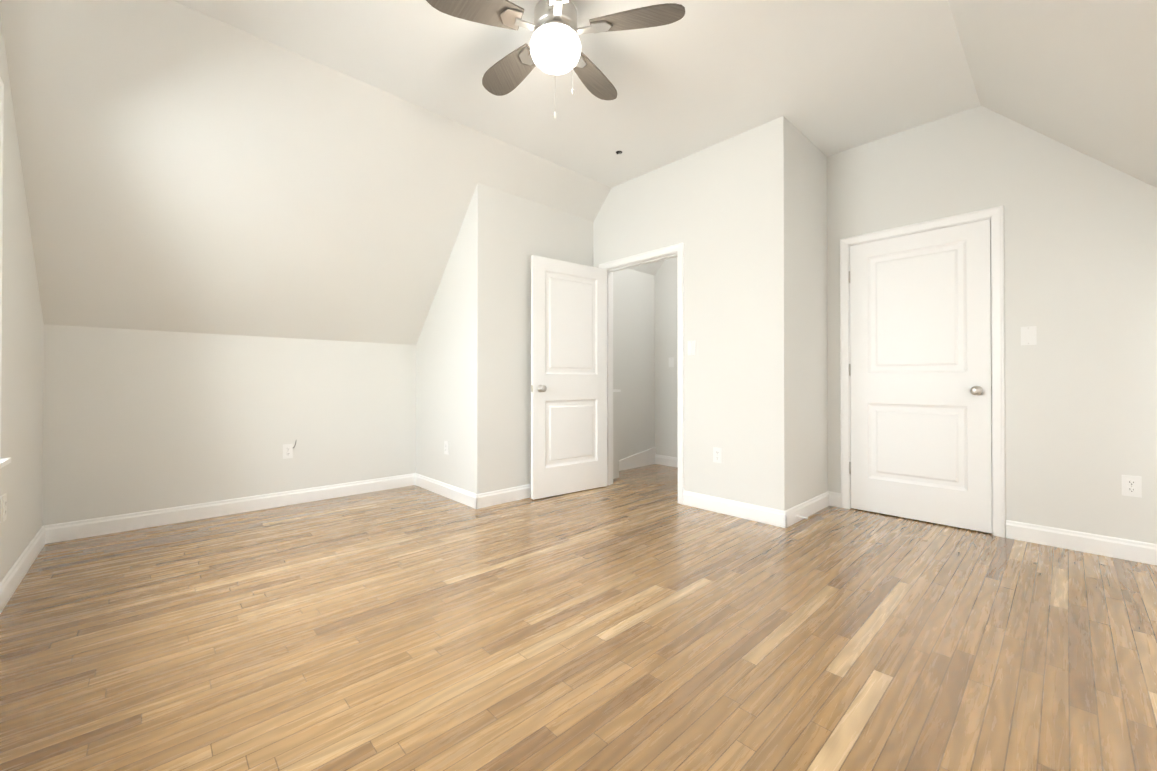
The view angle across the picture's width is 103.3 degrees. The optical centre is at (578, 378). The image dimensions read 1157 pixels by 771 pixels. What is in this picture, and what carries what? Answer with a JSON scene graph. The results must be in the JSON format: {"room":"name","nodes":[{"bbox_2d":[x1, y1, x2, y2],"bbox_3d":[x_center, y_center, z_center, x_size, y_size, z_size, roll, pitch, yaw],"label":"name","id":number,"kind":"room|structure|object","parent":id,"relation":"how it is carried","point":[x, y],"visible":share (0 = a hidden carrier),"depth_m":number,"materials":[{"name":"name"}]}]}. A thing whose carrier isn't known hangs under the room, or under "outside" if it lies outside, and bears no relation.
{"room":"empty attic bedroom","nodes":[
{"label":"empty attic bedroom","id":0,"kind":"room"},
{"bbox_2d":[0,15,43,581],"bbox_3d":[-1.523,-0.554,0.819,0.160,3.095,5.849,0,0,-43],"label":"wall","id":1,"kind":"structure","parent":0,"point":[21,480],"depth_m":2.25,"materials":[{"name":"beige paint"}]},
{"bbox_2d":[1,494,6,522],"bbox_3d":[-2.557,0.576,2.038,0.008,0.114,0.070,0,0,-43],"label":"electrical outlet","id":2,"kind":"object","parent":1,"relation":"attached to","point":[4,508],"visible":1,"depth_m":2.03,"materials":[{"name":"white plastic"}]},
{"bbox_2d":[0,77,10,468],"bbox_3d":[-1.833,-0.418,1.248,0.115,1.656,1.824,0,0,-43],"label":"window","id":3,"kind":"structure","parent":1,"relation":"in","point":[4,462],"depth_m":1.91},
{"bbox_2d":[0,524,51,613],"bbox_3d":[-1.459,0.938,0.869,0.015,0.112,5.249,0,0,-43],"label":"baseboard","id":4,"kind":"structure","parent":1,"relation":"attached to","point":[10,582],"depth_m":2.29,"materials":[{"name":"white wood"}]},
{"bbox_2d":[42,325,415,525],"bbox_3d":[-1.516,0.174,4.514,5.509,1.685,0.140,0,0,-43],"label":"wall","id":5,"kind":"structure","parent":0,"point":[134,421],"depth_m":3.32,"materials":[{"name":"beige paint"}]},
{"bbox_2d":[48,474,411,543],"bbox_3d":[-2.391,0.955,3.583,2.304,0.112,0.015,0,0,-43],"label":"baseboard","id":6,"kind":"structure","parent":5,"relation":"attached to","point":[72,530],"depth_m":3.32,"materials":[{"name":"white wood"}]},
{"bbox_2d":[283,442,295,458],"bbox_3d":[-2.309,0.567,3.658,0.093,0.143,0.022,0,0,-43],"label":"outlet","id":7,"kind":"object","parent":5,"relation":"attached to","point":[287,450],"visible":1,"depth_m":3.65,"materials":[{"name":"white plastic"}]},
{"bbox_2d":[0,0,663,344],"bbox_3d":[-1.121,-1.014,4.099,5.509,2.134,1.715,0,0,-43],"label":"ceiling slope","id":8,"kind":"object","parent":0,"point":[186,169],"depth_m":2.80,"materials":[{"name":"beige paint"}]},
{"bbox_2d":[416,183,620,493],"bbox_3d":[-0.578,-0.431,4.561,1.670,2.895,1.179,0,0,-43],"label":"wall","id":9,"kind":"structure","parent":0,"point":[473,376],"depth_m":3.79,"materials":[{"name":"beige paint"}]},
{"bbox_2d":[412,473,471,506],"bbox_3d":[-1.172,0.957,3.955,0.015,0.112,1.080,0,0,-43],"label":"baseboard","id":10,"kind":"structure","parent":9,"relation":"attached to","point":[457,494],"depth_m":3.93,"materials":[{"name":"white wood"}]},
{"bbox_2d":[444,441,448,454],"bbox_3d":[-1.134,0.593,3.922,0.008,0.114,0.070,0,0,-43],"label":"electrical outlet","id":11,"kind":"object","parent":9,"relation":"attached to","point":[446,447],"visible":1,"depth_m":3.91,"materials":[{"name":"white plastic"}]},
{"bbox_2d":[472,484,530,508],"bbox_3d":[-0.311,0.957,3.970,1.293,0.112,0.045,0,0,-43],"label":"baseboard","id":12,"kind":"structure","parent":9,"relation":"attached to","point":[492,498],"depth_m":3.69,"materials":[{"name":"white wood"}]},
{"bbox_2d":[171,0,979,187],"bbox_3d":[0.326,-1.916,2.560,5.509,0.250,2.519,0,0,-43],"label":"ceiling","id":13,"kind":"structure","parent":0,"point":[828,77],"depth_m":2.65,"materials":[{"name":"white paint"}]},
{"bbox_2d":[426,0,684,118],"bbox_3d":[-0.135,-1.466,2.126,1.109,0.655,1.064,0,0,-43],"label":"fan","id":14,"kind":"object","parent":13,"relation":"hanging from","point":[554,48],"visible":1,"depth_m":2.03,"materials":[{"name":"wood"}]},
{"bbox_2d":[0,464,1156,770],"bbox_3d":[0.326,1.064,2.542,5.509,0.120,5.849,0,0,-43],"label":"floor","id":15,"kind":"structure","parent":0,"point":[636,620],"depth_m":1.72,"materials":[{"name":"brown wood"}]},
{"bbox_2d":[613,269,654,459],"bbox_3d":[0.445,-0.527,5.150,1.182,3.095,0.120,0,0,-43],"label":"wall","id":16,"kind":"structure","parent":0,"point":[634,336],"depth_m":5.25,"materials":[{"name":"beige paint"}]},
{"bbox_2d":[619,447,655,470],"bbox_3d":[0.580,0.984,5.175,0.901,0.329,0.016,0,0,-43],"label":"baseboard","id":17,"kind":"structure","parent":16,"relation":"attached to","point":[647,457],"depth_m":5.28,"materials":[{"name":"white wood"}]},
{"bbox_2d":[655,257,677,457],"bbox_3d":[1.374,-0.527,5.107,0.115,3.095,2.951,0,0,-43],"label":"wall","id":18,"kind":"structure","parent":0,"point":[666,404],"depth_m":5.38,"materials":[{"name":"beige paint"}]},
{"bbox_2d":[656,454,677,466],"bbox_3d":[1.584,0.920,4.779,0.015,0.205,1.967,0,0,-43],"label":"baseboard","id":19,"kind":"structure","parent":18,"relation":"attached to","point":[660,459],"depth_m":5.36,"materials":[{"name":"white wood"}]},
{"bbox_2d":[593,123,767,506],"bbox_3d":[0.388,-0.533,4.263,0.115,3.095,2.836,0,0,-43],"label":"wall","id":20,"kind":"structure","parent":0,"point":[707,207],"depth_m":3.47,"materials":[{"name":"beige paint"}]},
{"bbox_2d":[531,255,606,499],"bbox_3d":[-0.062,-0.010,4.061,0.822,2.032,0.173,0,0,-38],"label":"bedroom door","id":21,"kind":"structure","parent":20,"relation":"in","point":[568,377],"depth_m":4.02,"materials":[{"name":"white paint"}]},
{"bbox_2d":[599,243,683,504],"bbox_3d":[0.570,-0.039,4.066,0.156,2.105,0.943,0,0,-43],"label":"door frame","id":22,"kind":"structure","parent":20,"relation":"attached to","point":[664,253],"depth_m":3.89,"materials":[{"name":"white wood"}]},
{"bbox_2d":[688,341,694,354],"bbox_3d":[0.894,-0.242,3.628,0.012,0.114,0.070,0,0,-43],"label":"light switch","id":23,"kind":"object","parent":20,"relation":"attached to","point":[691,347],"visible":1,"depth_m":3.62,"materials":[{"name":"white plastic"}]},
{"bbox_2d":[713,447,721,462],"bbox_3d":[1.050,0.580,3.459,0.008,0.114,0.070,0,0,-43],"label":"outlet","id":24,"kind":"object","parent":20,"relation":"attached to","point":[717,455],"visible":1,"depth_m":3.46,"materials":[{"name":"white plastic"}]},
{"bbox_2d":[683,490,783,527],"bbox_3d":[1.113,0.953,3.385,0.015,0.112,0.784,0,0,-43],"label":"baseboard","id":25,"kind":"structure","parent":20,"relation":"attached to","point":[766,515],"depth_m":3.34,"materials":[{"name":"white wood"}]},
{"bbox_2d":[767,116,827,510],"bbox_3d":[1.870,-0.437,3.629,1.412,2.895,0.115,0,0,-43],"label":"wall","id":26,"kind":"structure","parent":0,"point":[797,384],"depth_m":3.24,"materials":[{"name":"beige paint"}]},
{"bbox_2d":[784,491,835,527],"bbox_3d":[1.696,0.953,3.365,0.838,0.112,0.018,0,0,-43],"label":"baseboard","id":27,"kind":"structure","parent":26,"relation":"attached to","point":[809,507],"depth_m":3.36,"materials":[{"name":"white wood"}]},
{"bbox_2d":[827,105,1156,543],"bbox_3d":[2.886,-0.542,2.800,0.115,3.095,2.713,0,0,-43],"label":"wall","id":28,"kind":"structure","parent":0,"point":[1080,260],"depth_m":2.75,"materials":[{"name":"beige paint"}]},
{"bbox_2d":[849,219,991,532],"bbox_3d":[2.398,-0.015,3.266,0.173,2.032,0.822,0,0,-43],"label":"closet door","id":29,"kind":"structure","parent":28,"relation":"in","point":[920,369],"depth_m":3.21,"materials":[{"name":"white paint"}]},
{"bbox_2d":[840,205,1005,537],"bbox_3d":[2.418,-0.044,3.281,0.136,2.105,0.943,0,0,-43],"label":"trim","id":30,"kind":"structure","parent":28,"relation":"attached to","point":[995,215],"depth_m":2.95,"materials":[{"name":"white wood"}]},
{"bbox_2d":[1021,326,1036,344],"bbox_3d":[2.777,-0.264,2.822,0.012,0.114,0.070,0,0,-43],"label":"light switch","id":31,"kind":"object","parent":28,"relation":"attached to","point":[1029,335],"visible":1,"depth_m":2.82,"materials":[{"name":"white plastic"}]},
{"bbox_2d":[1006,520,1156,564],"bbox_3d":[3.121,0.948,2.445,0.015,0.112,1.225,0,0,-43],"label":"baseboard","id":32,"kind":"structure","parent":28,"relation":"attached to","point":[1096,544],"depth_m":2.64,"materials":[{"name":"white wood"}]},
{"bbox_2d":[1122,475,1141,497],"bbox_3d":[3.053,0.594,2.525,0.008,0.114,0.070,0,0,-43],"label":"electrical outlet","id":33,"kind":"object","parent":28,"relation":"attached to","point":[1132,486],"visible":1,"depth_m":2.52,"materials":[{"name":"white plastic"}]},
{"bbox_2d":[948,0,1156,187],"bbox_3d":[1.774,-1.033,1.010,5.509,2.134,1.715,0,0,-43],"label":"ceiling slope","id":34,"kind":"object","parent":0,"point":[1080,76],"visible":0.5,"depth_m":2.09,"materials":[{"name":"beige paint"}]}
]}

